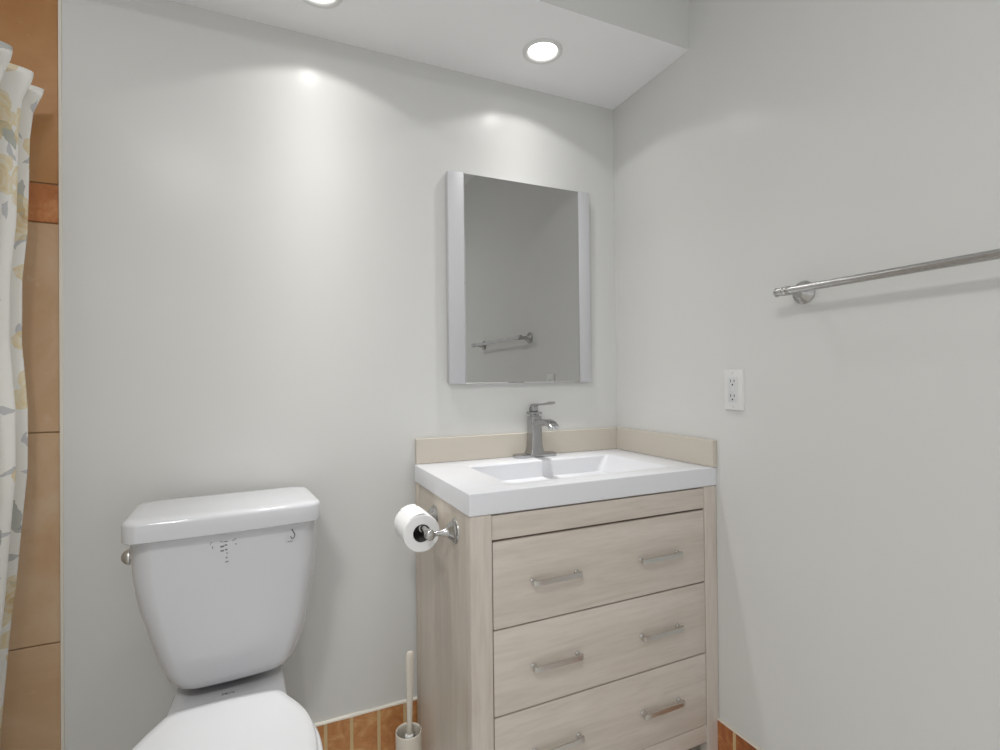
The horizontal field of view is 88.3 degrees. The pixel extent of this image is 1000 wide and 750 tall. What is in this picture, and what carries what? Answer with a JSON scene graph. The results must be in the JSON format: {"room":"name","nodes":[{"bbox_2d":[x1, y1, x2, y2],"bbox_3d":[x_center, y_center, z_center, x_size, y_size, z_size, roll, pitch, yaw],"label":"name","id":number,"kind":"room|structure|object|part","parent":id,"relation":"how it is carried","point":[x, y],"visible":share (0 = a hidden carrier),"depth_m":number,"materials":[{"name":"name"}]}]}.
{"room":"bathroom","nodes":[
{"label":"bathroom","id":0,"kind":"room"},
{"bbox_2d":[0,0,616,749],"bbox_3d":[-0.745,-0.048,1.504,2.550,2.490,0.120,0,0,-24],"label":"wall","id":1,"kind":"structure","parent":0,"point":[254,213],"depth_m":1.45,"materials":[{"name":"paint"}]},
{"bbox_2d":[58,0,64,749],"bbox_3d":[-1.095,0.097,1.290,0.007,2.206,0.023,0,0,-24],"label":"trim","id":2,"kind":"structure","parent":1,"relation":"attached to","point":[59,1],"depth_m":1.28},
{"bbox_2d":[314,696,417,749],"bbox_3d":[-0.310,1.108,1.613,1.677,0.172,0.010,0,0,-24],"label":"baseboard","id":3,"kind":"structure","parent":1,"relation":"attached to","point":[374,728],"depth_m":1.57,"materials":[{"name":"tile"}]},
{"bbox_2d":[415,427,618,463],"bbox_3d":[0.091,0.241,1.798,0.786,0.079,0.016,0,0,-24],"label":"backsplash","id":4,"kind":"structure","parent":1,"relation":"attached to","point":[459,448],"depth_m":1.75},
{"bbox_2d":[446,170,590,383],"bbox_3d":[0.077,-0.320,1.793,0.544,0.694,0.026,0,0,-24],"label":"mirror","id":5,"kind":"object","parent":1,"relation":"attached to","point":[518,253],"visible":1,"depth_m":1.77,"materials":[{"name":"silver metal"}]},
{"bbox_3d":[-0.718,-0.643,0.191,0.030,0.030,2.311,0,0,-24],"label":"curtain rod","id":6,"kind":"object","parent":1,"relation":"attached to","visible":0},
{"bbox_2d":[0,41,43,735],"bbox_3d":[-0.968,0.196,0.795,0.179,1.778,0.862,0,0,-24],"label":"shower curtain","id":7,"kind":"object","parent":6,"relation":"hanging from","point":[19,99],"visible":1,"depth_m":1.14,"materials":[{"name":"fabric"}]},
{"bbox_2d":[171,0,687,109],"bbox_3d":[-0.651,-1.011,1.277,2.550,0.001,0.392,0,0,-24],"label":"ceiling","id":8,"kind":"structure","parent":0,"point":[602,64],"depth_m":1.55,"materials":[{"name":"paint"}]},
{"bbox_2d":[303,0,341,8],"bbox_3d":[-0.478,-1.069,1.356,0.125,0.126,0.125,0,0,-24],"label":"recessed light","id":9,"kind":"object","parent":8,"relation":"attached to","point":[325,4],"visible":1,"depth_m":1.40,"materials":[{"name":"white plastic"}]},
{"bbox_2d":[523,38,562,63],"bbox_3d":[0.133,-1.074,1.618,0.125,0.126,0.125,0,0,-24],"label":"recessed light","id":10,"kind":"object","parent":8,"relation":"attached to","point":[541,50],"visible":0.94,"depth_m":1.62,"materials":[{"name":"white plastic"}]},
{"bbox_2d":[613,0,999,749],"bbox_3d":[1.147,-0.074,0.541,0.120,2.490,3.420,0,0,-24],"label":"wall","id":11,"kind":"structure","parent":0,"point":[791,142],"depth_m":1.21,"materials":[{"name":"paint"}]},
{"bbox_2d":[539,0,688,49],"bbox_3d":[-0.575,-1.155,1.106,2.550,0.284,0.015,0,0,-24],"label":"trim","id":12,"kind":"structure","parent":11,"relation":"attached to","point":[667,21],"depth_m":1.55,"materials":[{"name":"paint"}]},
{"bbox_2d":[616,428,716,466],"bbox_3d":[0.541,0.236,1.735,0.016,0.079,0.465,0,0,-24],"label":"backsplash","id":13,"kind":"structure","parent":11,"relation":"attached to","point":[699,451],"depth_m":1.69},
{"bbox_2d":[688,717,763,749],"bbox_3d":[1.083,1.085,0.544,0.010,0.172,3.076,0,0,-24],"label":"baseboard","id":14,"kind":"structure","parent":11,"relation":"attached to","point":[729,738],"depth_m":1.48,"materials":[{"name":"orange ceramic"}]},
{"bbox_2d":[724,369,744,410],"bbox_3d":[0.664,0.043,1.465,0.010,0.117,0.067,0,0,-24],"label":"wall outlet","id":15,"kind":"object","parent":11,"relation":"attached to","point":[734,386],"visible":1,"depth_m":1.46,"materials":[{"name":"white plastic"}]},
{"bbox_2d":[728,377,737,401],"bbox_3d":[0.661,0.041,1.464,0.002,0.071,0.034,0,0,-24],"label":"receptacle","id":16,"kind":"object","parent":15,"relation":"attached to","point":[732,381],"depth_m":1.46,"materials":[{"name":"white plastic"}]},
{"bbox_2d":[773,249,999,303],"bbox_3d":[0.842,-0.207,0.980,0.076,0.058,0.668,0,0,-24],"label":"towel bar","id":17,"kind":"object","parent":11,"relation":"attached to","point":[803,292],"visible":1,"depth_m":1.05,"materials":[{"name":"silver metal"}]},
{"bbox_3d":[0.718,-0.204,1.258,0.076,0.058,0.058,0,0,-24],"label":"post","id":18,"kind":"part","parent":17,"relation":"part of","materials":[{"name":"silver metal"}]},
{"bbox_3d":[-0.034,1.229,-0.067,2.550,0.100,3.300,0,0,-24],"label":"floor","id":19,"kind":"structure","parent":0,"visible":0},
{"bbox_2d":[121,487,322,749],"bbox_3d":[-0.576,0.753,1.057,0.430,0.879,0.775,0,0,-24],"label":"toilet","id":20,"kind":"object","parent":19,"relation":"on","point":[222,583],"visible":1,"depth_m":1.19,"materials":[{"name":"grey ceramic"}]},
{"bbox_3d":[-0.680,0.341,1.290,0.413,0.049,0.251,0,0,-28],"label":"tank lid","id":21,"kind":"part","parent":20,"relation":"part of","materials":[{"name":"grey ceramic"}]},
{"bbox_3d":[-0.676,0.546,1.297,0.396,0.366,0.234,0,0,-24],"label":"tank","id":22,"kind":"part","parent":20,"relation":"part of","materials":[{"name":"grey ceramic"}]},
{"bbox_3d":[-0.510,0.714,0.927,0.344,0.021,0.454,0,0,-24],"label":"seat lid","id":23,"kind":"part","parent":20,"relation":"part of","materials":[{"name":"white plastic"}]},
{"bbox_3d":[-0.506,0.736,0.918,0.364,0.019,0.466,0,0,-24],"label":"seat","id":24,"kind":"part","parent":20,"relation":"part of","materials":[{"name":"white plastic"}]},
{"bbox_2d":[395,722,421,749],"bbox_3d":[-0.257,1.098,1.456,0.073,0.188,0.073,0,0,-24],"label":"canister","id":25,"kind":"object","parent":19,"relation":"on","point":[415,743],"visible":0.94,"depth_m":1.44,"materials":[{"name":"beige plastic"}]},
{"bbox_2d":[405,651,414,738],"bbox_3d":[-0.257,0.984,1.458,0.057,0.404,0.056,0,0,-24],"label":"toilet brush","id":26,"kind":"object","parent":25,"relation":"in","point":[410,654],"visible":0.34,"depth_m":1.45,"materials":[{"name":"beige plastic"}]},
{"bbox_2d":[415,482,718,749],"bbox_3d":[0.195,0.761,1.569,0.784,0.855,0.496,0,0,-25],"label":"vanity cabinet","id":27,"kind":"object","parent":19,"relation":"on","point":[593,625],"visible":0.93,"depth_m":1.36,"materials":[{"name":"brown wood"}]},
{"bbox_3d":[-0.232,0.766,1.626,0.056,0.855,0.034,0,0,-25],"label":"post","id":28,"kind":"part","parent":27,"relation":"part of","materials":[{"name":"brown wood"}]},
{"bbox_2d":[417,504,458,543],"bbox_3d":[-0.183,0.395,1.360,0.082,0.064,0.231,0,0,-24],"label":"toilet paper holder","id":29,"kind":"object","parent":27,"relation":"attached to","point":[451,531],"visible":0.62,"depth_m":1.28,"materials":[{"name":"silver metal"}]},
{"bbox_2d":[394,504,439,551],"bbox_3d":[-0.223,0.406,1.374,0.096,0.099,0.112,0,0,-24],"label":"toilet roll","id":30,"kind":"object","parent":29,"relation":"hanging from","point":[407,520],"visible":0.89,"depth_m":1.33,"materials":[{"name":"white paper"}]},
{"bbox_3d":[-0.217,0.396,1.436,0.082,0.064,0.064,0,0,-24],"label":"post","id":31,"kind":"part","parent":29,"relation":"part of","materials":[{"name":"silver metal"}]},
{"bbox_3d":[-0.149,0.394,1.284,0.082,0.064,0.064,0,0,-24],"label":"post","id":32,"kind":"part","parent":29,"relation":"part of","materials":[{"name":"silver metal"}]},
{"bbox_3d":[-0.155,0.753,1.418,0.019,0.835,0.416,0,0,-25],"label":"panel","id":33,"kind":"part","parent":27,"relation":"part of","materials":[{"name":"brown wood"}]},
{"bbox_3d":[-0.047,0.761,1.225,0.056,0.855,0.034,0,0,-25],"label":"post","id":34,"kind":"part","parent":27,"relation":"part of","materials":[{"name":"brown wood"}]},
{"bbox_3d":[0.143,0.507,1.287,0.143,0.015,0.023,0,0,-25],"label":"handle","id":35,"kind":"part","parent":27,"relation":"part of","materials":[{"name":"silver metal"}]},
{"bbox_3d":[0.145,0.716,1.286,0.143,0.015,0.023,0,0,-25],"label":"handle","id":36,"kind":"part","parent":27,"relation":"part of","materials":[{"name":"silver metal"}]},
{"bbox_3d":[0.147,0.925,1.284,0.143,0.015,0.023,0,0,-25],"label":"handle","id":37,"kind":"part","parent":27,"relation":"part of","materials":[{"name":"silver metal"}]},
{"bbox_2d":[414,449,715,516],"bbox_3d":[0.186,0.333,1.581,0.788,0.110,0.476,0,0,-25],"label":"sink","id":38,"kind":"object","parent":27,"relation":"on","point":[480,487],"depth_m":1.44,"materials":[{"name":"white ceramic"}]},
{"bbox_2d":[513,402,558,458],"bbox_3d":[0.142,0.183,1.724,0.164,0.193,0.167,0,0,-24],"label":"faucet","id":39,"kind":"object","parent":38,"relation":"on","point":[534,449],"visible":1,"depth_m":1.75,"materials":[{"name":"grey metal"}]},
{"bbox_3d":[0.118,0.134,1.776,0.039,0.016,0.044,0,0,-24],"label":"lever","id":40,"kind":"part","parent":39,"relation":"part of","materials":[{"name":"grey metal"}]},
{"bbox_3d":[0.120,0.275,1.774,0.164,0.011,0.054,0,0,-24],"label":"deck plate","id":41,"kind":"part","parent":39,"relation":"part of","materials":[{"name":"grey metal"}]},
{"bbox_3d":[0.139,0.107,1.728,0.028,0.039,0.135,0,0,-24],"label":"lever","id":42,"kind":"part","parent":39,"relation":"part of","materials":[{"name":"grey metal"}]},
{"bbox_3d":[0.149,0.163,1.708,0.035,0.033,0.131,0,0,-24],"label":"spout","id":43,"kind":"part","parent":39,"relation":"part of","materials":[{"name":"grey metal"}]},
{"bbox_3d":[0.284,0.364,1.381,0.681,0.058,0.020,0,0,-25],"label":"rail","id":44,"kind":"part","parent":27,"relation":"part of","materials":[{"name":"brown wood"}]},
{"bbox_3d":[0.287,0.503,1.378,0.676,0.208,0.021,0,0,-25],"label":"drawer","id":45,"kind":"part","parent":27,"relation":"part of","materials":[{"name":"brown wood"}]},
{"bbox_3d":[0.289,0.712,1.376,0.676,0.203,0.021,0,0,-25],"label":"drawer","id":46,"kind":"part","parent":27,"relation":"part of","materials":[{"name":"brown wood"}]},
{"bbox_3d":[0.291,0.921,1.375,0.676,0.206,0.021,0,0,-25],"label":"drawer","id":47,"kind":"part","parent":27,"relation":"part of","materials":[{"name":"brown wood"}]},
{"bbox_3d":[0.449,0.505,1.428,0.143,0.015,0.023,0,0,-25],"label":"handle","id":48,"kind":"part","parent":27,"relation":"part of","materials":[{"name":"silver metal"}]},
{"bbox_3d":[0.451,0.714,1.427,0.143,0.015,0.023,0,0,-25],"label":"handle","id":49,"kind":"part","parent":27,"relation":"part of","materials":[{"name":"silver metal"}]},
{"bbox_3d":[0.453,0.923,1.425,0.143,0.015,0.023,0,0,-25],"label":"handle","id":50,"kind":"part","parent":27,"relation":"part of","materials":[{"name":"silver metal"}]},
{"bbox_3d":[0.292,1.051,1.374,0.681,0.050,0.020,0,0,-25],"label":"rail","id":51,"kind":"part","parent":27,"relation":"part of","materials":[{"name":"brown wood"}]},
{"bbox_3d":[0.537,0.748,1.738,0.019,0.835,0.416,0,0,-25],"label":"panel","id":52,"kind":"part","parent":27,"relation":"part of","materials":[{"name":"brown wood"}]},
{"bbox_3d":[0.618,0.756,1.531,0.047,0.855,0.034,0,0,-25],"label":"post","id":53,"kind":"part","parent":27,"relation":"part of","materials":[{"name":"brown wood"}]}
]}

